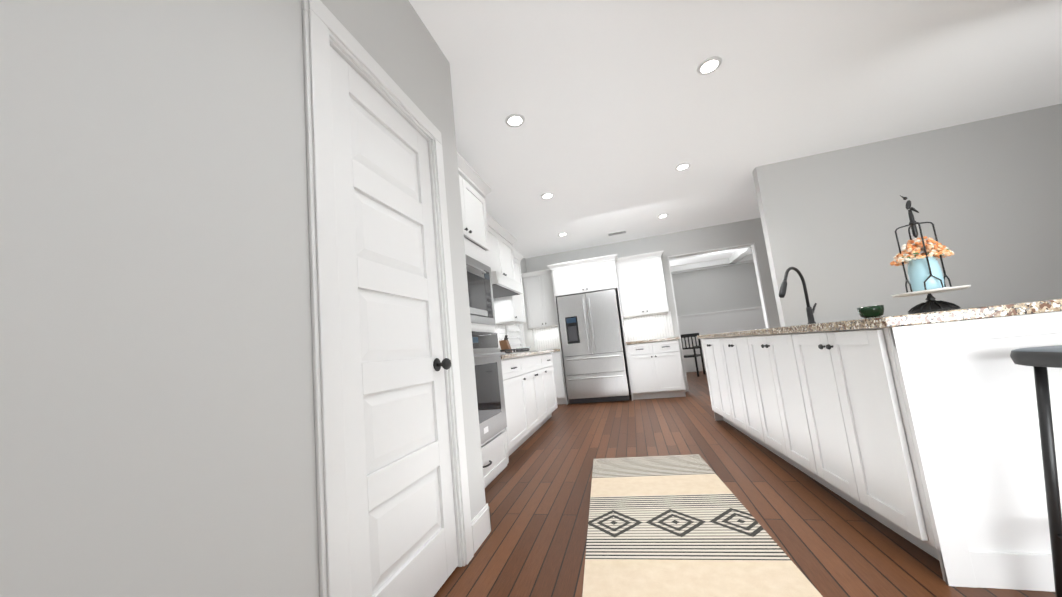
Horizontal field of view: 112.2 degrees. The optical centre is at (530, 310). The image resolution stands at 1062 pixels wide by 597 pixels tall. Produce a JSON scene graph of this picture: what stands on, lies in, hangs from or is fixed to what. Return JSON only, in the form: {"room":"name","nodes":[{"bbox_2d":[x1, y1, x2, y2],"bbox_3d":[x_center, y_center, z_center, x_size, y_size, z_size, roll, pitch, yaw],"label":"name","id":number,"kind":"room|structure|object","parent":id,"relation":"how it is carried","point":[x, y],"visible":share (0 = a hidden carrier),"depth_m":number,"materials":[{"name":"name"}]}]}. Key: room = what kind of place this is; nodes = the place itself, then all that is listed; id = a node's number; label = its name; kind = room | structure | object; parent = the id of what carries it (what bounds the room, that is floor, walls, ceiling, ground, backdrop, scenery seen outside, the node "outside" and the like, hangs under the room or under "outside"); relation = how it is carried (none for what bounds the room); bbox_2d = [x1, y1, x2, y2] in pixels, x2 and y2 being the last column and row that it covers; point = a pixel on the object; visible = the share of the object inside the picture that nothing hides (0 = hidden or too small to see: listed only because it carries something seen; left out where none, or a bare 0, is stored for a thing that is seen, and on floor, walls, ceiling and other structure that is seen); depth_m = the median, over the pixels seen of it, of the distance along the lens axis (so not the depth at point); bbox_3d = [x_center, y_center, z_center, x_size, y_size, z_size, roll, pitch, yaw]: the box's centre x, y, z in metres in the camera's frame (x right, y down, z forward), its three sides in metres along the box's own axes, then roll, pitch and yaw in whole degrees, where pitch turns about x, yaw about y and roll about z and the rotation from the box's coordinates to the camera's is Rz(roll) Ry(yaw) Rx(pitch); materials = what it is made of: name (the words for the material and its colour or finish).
{"room":"kitchen","nodes":[
{"label":"kitchen","id":0,"kind":"room"},
{"bbox_2d":[0,0,485,596],"bbox_3d":[-0.996,-0.350,-0.006,0.110,2.720,4.290,-8,-7,15],"label":"wall","id":1,"kind":"structure","parent":0,"point":[156,402],"depth_m":0.68,"materials":[{"name":"grey paint"}]},
{"bbox_2d":[302,0,473,596],"bbox_3d":[-0.546,0.067,1.415,0.130,2.135,0.840,-8,-7,15],"label":"door frame","id":2,"kind":"structure","parent":1,"relation":"attached to","point":[324,29],"depth_m":1.09,"materials":[{"name":"white wood"}]},
{"bbox_2d":[330,46,457,596],"bbox_3d":[-0.494,0.106,1.389,0.106,2.017,0.643,-8,-7,15],"label":"pantry door","id":3,"kind":"structure","parent":1,"relation":"in","point":[402,527],"depth_m":1.34,"materials":[{"name":"white wood"}]},
{"bbox_2d":[471,503,490,534],"bbox_3d":[-0.349,1.116,1.925,0.274,0.140,0.012,-8,-7,15],"label":"baseboard","id":4,"kind":"structure","parent":1,"relation":"attached to","point":[481,525],"depth_m":1.81,"materials":[{"name":"white wood"}]},
{"bbox_2d":[495,258,534,351],"bbox_3d":[-1.226,-0.027,2.543,0.128,2.720,9.110,-8,-7,15],"label":"wall","id":5,"kind":"structure","parent":0,"point":[529,338],"depth_m":6.44,"materials":[{"name":"grey paint"}]},
{"bbox_2d":[487,220,517,281],"bbox_3d":[-0.548,-0.618,4.307,0.420,0.560,0.958,-8,-7,15],"label":"upper cabinet","id":6,"kind":"object","parent":5,"relation":"attached to","point":[505,257],"depth_m":4.24,"materials":[{"name":"white wood"}]},
{"bbox_2d":[491,271,523,297],"bbox_3d":[-0.470,-0.277,4.255,0.510,0.137,0.920,-8,-7,15],"label":"range hood","id":7,"kind":"object","parent":6,"relation":"attached to","point":[503,285],"visible":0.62,"depth_m":4.14,"materials":[{"name":"wood"}]},
{"bbox_2d":[493,256,525,325],"bbox_3d":[-0.353,-0.276,5.004,0.345,0.935,0.540,-8,-7,15],"label":"upper cabinet","id":8,"kind":"object","parent":5,"relation":"attached to","point":[508,310],"depth_m":4.73,"materials":[{"name":"white wood"}]},
{"bbox_2d":[505,323,525,351],"bbox_3d":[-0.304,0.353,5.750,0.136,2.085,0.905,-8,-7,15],"label":"window","id":9,"kind":"structure","parent":5,"relation":"in","point":[516,335],"depth_m":5.89,"materials":[{"name":"white glass"}]},
{"bbox_2d":[525,218,780,394],"bbox_3d":[3.260,-0.086,5.966,6.720,2.720,0.128,-8,-7,15],"label":"wall","id":10,"kind":"structure","parent":0,"point":[717,236],"depth_m":6.19,"materials":[{"name":"grey paint"}]},
{"bbox_2d":[523,270,559,328],"bbox_3d":[0.227,-0.157,6.587,0.606,0.950,0.345,-8,-7,15],"label":"upper cabinet","id":11,"kind":"object","parent":10,"relation":"attached to","point":[541,307],"depth_m":6.43,"materials":[{"name":"white wood"}]},
{"bbox_2d":[553,258,616,297],"bbox_3d":[0.968,-0.507,6.256,1.030,0.485,0.640,-8,-7,15],"label":"upper cabinet","id":12,"kind":"object","parent":10,"relation":"attached to","point":[582,277],"depth_m":5.95,"materials":[{"name":"white wood"}]},
{"bbox_2d":[617,254,668,317],"bbox_3d":[1.898,-0.382,6.136,0.740,0.950,0.345,-8,-7,15],"label":"upper cabinet","id":13,"kind":"object","parent":10,"relation":"attached to","point":[636,282],"depth_m":5.97,"materials":[{"name":"white wood"}]},
{"bbox_2d":[667,243,769,390],"bbox_3d":[3.166,0.128,5.977,1.360,2.320,0.128,-8,-7,15],"label":"door frame","id":14,"kind":"structure","parent":10,"relation":"attached to","point":[760,286],"depth_m":5.95,"materials":[{"name":"white wood"}]},
{"bbox_2d":[671,262,761,315],"bbox_3d":[4.334,0.182,9.189,5.400,2.720,0.100,-8,-7,15],"label":"wall","id":15,"kind":"structure","parent":0,"point":[718,289],"depth_m":9.08,"materials":[{"name":"grey paint"}]},
{"bbox_2d":[678,306,765,371],"bbox_3d":[4.380,0.804,9.051,5.200,1.450,0.035,-8,-7,15],"label":"trim","id":16,"kind":"structure","parent":15,"relation":"attached to","point":[742,319],"depth_m":9.00,"materials":[{"name":"white wood"}]},
{"bbox_2d":[409,0,1061,266],"bbox_3d":[2.133,-1.660,3.507,7.200,0.050,12.500,-8,-7,15],"label":"ceiling","id":17,"kind":"structure","parent":0,"point":[624,108],"depth_m":2.73,"materials":[{"name":"white paint"}]},
{"bbox_2d":[505,114,524,126],"bbox_3d":[-0.125,-1.482,2.794,0.156,0.008,0.156,-8,-7,15],"label":"recessed light","id":18,"kind":"object","parent":17,"relation":"in","point":[514,120],"visible":1,"depth_m":2.79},
{"bbox_2d":[541,193,553,198],"bbox_3d":[0.194,-1.348,4.215,0.156,0.008,0.156,-8,-7,15],"label":"recessed light","id":19,"kind":"object","parent":17,"relation":"in","point":[547,195],"visible":0.98,"depth_m":4.21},
{"bbox_2d":[608,230,625,235],"bbox_3d":[1.427,-1.275,5.920,0.300,0.009,0.130,-8,-7,15],"label":"ceiling vent","id":20,"kind":"object","parent":17,"relation":"in","point":[616,233],"visible":0.96,"depth_m":5.90,"materials":[{"name":"grey metal"}]},
{"bbox_2d":[658,214,668,217],"bbox_3d":[1.967,-1.401,5.314,0.156,0.008,0.156,-8,-7,15],"label":"recessed light","id":21,"kind":"object","parent":17,"relation":"in","point":[662,215],"visible":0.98,"depth_m":5.30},
{"bbox_2d":[675,163,690,170],"bbox_3d":[1.632,-1.540,3.836,0.156,0.008,0.156,-8,-7,15],"label":"recessed light","id":22,"kind":"object","parent":17,"relation":"in","point":[682,166],"visible":0.98,"depth_m":3.83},
{"bbox_2d":[697,56,721,74],"bbox_3d":[1.215,-1.662,2.431,0.156,0.008,0.156,-8,-7,15],"label":"recessed light","id":23,"kind":"object","parent":17,"relation":"in","point":[709,65],"visible":1,"depth_m":2.42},
{"bbox_2d":[669,246,753,273],"bbox_3d":[3.746,-1.226,7.712,5.200,0.160,3.290,-8,-7,15],"label":"ceiling beams","id":24,"kind":"structure","parent":17,"relation":"attached to","point":[739,256],"depth_m":8.85,"materials":[{"name":"white wood"}]},
{"bbox_2d":[434,371,1055,596],"bbox_3d":[2.671,1.157,4.097,7.200,0.050,14.400,-8,-7,15],"label":"floor","id":25,"kind":"structure","parent":0,"point":[829,542],"depth_m":1.90,"materials":[{"name":"brown wood"}]},
{"bbox_2d":[457,152,508,487],"bbox_3d":[-0.719,0.093,2.734,0.724,2.423,1.030,-8,-7,15],"label":"tall cabinet","id":26,"kind":"object","parent":25,"relation":"on","point":[475,189],"visible":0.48,"depth_m":2.86,"materials":[{"name":"white wood"}]},
{"bbox_2d":[465,254,495,324],"bbox_3d":[-0.636,-0.134,2.730,0.487,0.509,0.872,-8,-7,15],"label":"microwave","id":27,"kind":"object","parent":26,"relation":"in","point":[480,292],"visible":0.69,"depth_m":2.81,"materials":[{"name":"metal"}]},
{"bbox_2d":[472,331,506,443],"bbox_3d":[-0.626,0.581,2.664,0.677,0.789,0.872,-8,-7,15],"label":"wall oven","id":28,"kind":"object","parent":26,"relation":"in","point":[487,353],"visible":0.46,"depth_m":2.71,"materials":[{"name":"metal"}]},
{"bbox_2d":[501,357,532,456],"bbox_3d":[-0.446,0.931,3.433,0.670,0.876,0.697,-8,-7,15],"label":"base cabinet","id":29,"kind":"object","parent":25,"relation":"on","point":[519,428],"depth_m":3.36,"materials":[{"name":"white wood"}]},
{"bbox_2d":[501,350,553,359],"bbox_3d":[-0.293,0.536,4.150,0.693,0.039,2.088,-8,-7,15],"label":"countertop","id":30,"kind":"structure","parent":29,"relation":"on","point":[508,356],"depth_m":3.67,"materials":[{"name":"stone"}]},
{"bbox_2d":[499,335,512,352],"bbox_3d":[-0.340,0.467,4.799,0.149,0.256,0.100,-8,-7,15],"label":"knife block","id":31,"kind":"object","parent":30,"relation":"on","point":[504,344],"visible":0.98,"depth_m":4.76,"materials":[{"name":"brown wood"}]},
{"bbox_2d":[500,348,535,353],"bbox_3d":[-0.299,0.493,4.183,0.500,0.052,0.915,-8,-7,15],"label":"cooktop","id":32,"kind":"object","parent":30,"relation":"in","point":[519,350],"visible":0.67,"depth_m":4.00,"materials":[{"name":"metal"}]},
{"bbox_2d":[524,354,551,432],"bbox_3d":[-0.251,0.992,4.123,0.670,0.876,0.978,-8,-7,15],"label":"base cabinet","id":33,"kind":"object","parent":25,"relation":"on","point":[530,397],"depth_m":4.13,"materials":[{"name":"white wood"}]},
{"bbox_2d":[545,353,557,412],"bbox_3d":[-0.066,1.050,4.780,0.670,0.876,0.629,-8,-7,15],"label":"base cabinet","id":34,"kind":"object","parent":25,"relation":"on","point":[549,371],"depth_m":4.79,"materials":[{"name":"white wood"}]},
{"bbox_2d":[552,351,565,403],"bbox_3d":[0.321,1.185,6.270,0.606,0.875,0.676,-8,-7,15],"label":"base cabinet","id":35,"kind":"object","parent":25,"relation":"on","point":[558,377],"visible":0.15,"depth_m":5.94,"materials":[{"name":"white wood"}]},
{"bbox_2d":[557,289,629,403],"bbox_3d":[1.063,0.627,6.046,0.960,1.775,0.742,-8,-7,15],"label":"refrigerator","id":36,"kind":"object","parent":25,"relation":"on","point":[593,350],"visible":1,"depth_m":5.75,"materials":[{"name":"metal"}]},
{"bbox_2d":[626,339,685,399],"bbox_3d":[2.011,0.958,5.813,0.780,0.875,0.676,-8,-7,15],"label":"base cabinet","id":37,"kind":"object","parent":25,"relation":"on","point":[655,369],"visible":0.98,"depth_m":5.53,"materials":[{"name":"white wood"}]},
{"bbox_2d":[626,337,679,344],"bbox_3d":[1.978,0.505,5.872,0.797,0.039,0.658,-8,-7,15],"label":"countertop","id":38,"kind":"structure","parent":37,"relation":"on","point":[653,340],"depth_m":5.55,"materials":[{"name":"stone"}]},
{"bbox_2d":[681,333,705,376],"bbox_3d":[3.619,1.037,8.263,0.520,0.960,0.500,-12,-9,41],"label":"dining chair","id":39,"kind":"object","parent":25,"relation":"on","point":[693,347],"visible":0.6,"depth_m":8.27,"materials":[{"name":"black wood"}]},
{"bbox_2d":[582,454,822,596],"bbox_3d":[0.600,1.016,1.341,0.800,0.008,3.000,-7,-7,11],"label":"rug","id":40,"kind":"object","parent":25,"relation":"on","point":[677,526],"visible":1,"depth_m":1.61,"materials":[{"name":"beige fabric"}]},
{"bbox_2d":[701,311,1061,591],"bbox_3d":[2.599,0.486,2.278,2.243,0.870,2.662,-8,-7,15],"label":"kitchen island","id":41,"kind":"object","parent":25,"relation":"on","point":[925,437],"visible":1,"depth_m":1.26,"materials":[{"name":"white wood"}]},
{"bbox_2d":[697,298,1061,338],"bbox_3d":[2.566,0.035,2.333,2.300,0.039,2.730,-8,-7,15],"label":"island countertop","id":42,"kind":"structure","parent":41,"relation":"on","point":[1014,309],"depth_m":1.26,"materials":[{"name":"stone"}]},
{"bbox_2d":[779,267,816,323],"bbox_3d":[2.054,-0.113,2.746,0.522,0.451,0.054,-2,-8,-29],"label":"faucet","id":43,"kind":"object","parent":42,"relation":"on","point":[809,309],"visible":1,"depth_m":2.77,"materials":[{"name":"black metal"}]},
{"bbox_2d":[857,305,883,317],"bbox_3d":[2.376,0.013,2.493,0.140,0.078,0.140,-8,-7,15],"label":"bowl","id":44,"kind":"object","parent":42,"relation":"on","point":[871,311],"visible":1,"depth_m":2.45,"materials":[{"name":"ceramic"}]},
{"bbox_2d":[891,195,970,313],"bbox_3d":[1.993,-0.299,1.831,0.274,0.619,0.274,-8,-7,15],"label":"tray stand","id":45,"kind":"object","parent":42,"relation":"on","point":[931,304],"visible":0.98,"depth_m":1.78,"materials":[{"name":"black metal"}]},
{"bbox_2d":[890,236,953,291],"bbox_3d":[2.001,-0.233,1.823,0.228,0.288,0.210,-8,-7,15],"label":"vase","id":46,"kind":"object","parent":45,"relation":"on","point":[918,273],"visible":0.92,"depth_m":1.79,"materials":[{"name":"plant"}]},
{"bbox_2d":[1010,345,1061,596],"bbox_3d":[1.676,0.465,0.857,0.424,0.771,0.424,-8,-7,15],"label":"stool","id":47,"kind":"object","parent":25,"relation":"on","point":[1040,360],"visible":1,"depth_m":1.06,"materials":[{"name":"black iron"},{"name":"grey leather"}]},
{"bbox_2d":[752,104,1061,326],"bbox_3d":[4.295,-0.482,3.491,3.355,2.720,0.120,-8,-7,15],"label":"wall","id":48,"kind":"structure","parent":0,"point":[984,196],"depth_m":3.58,"materials":[{"name":"grey paint"}]}
]}

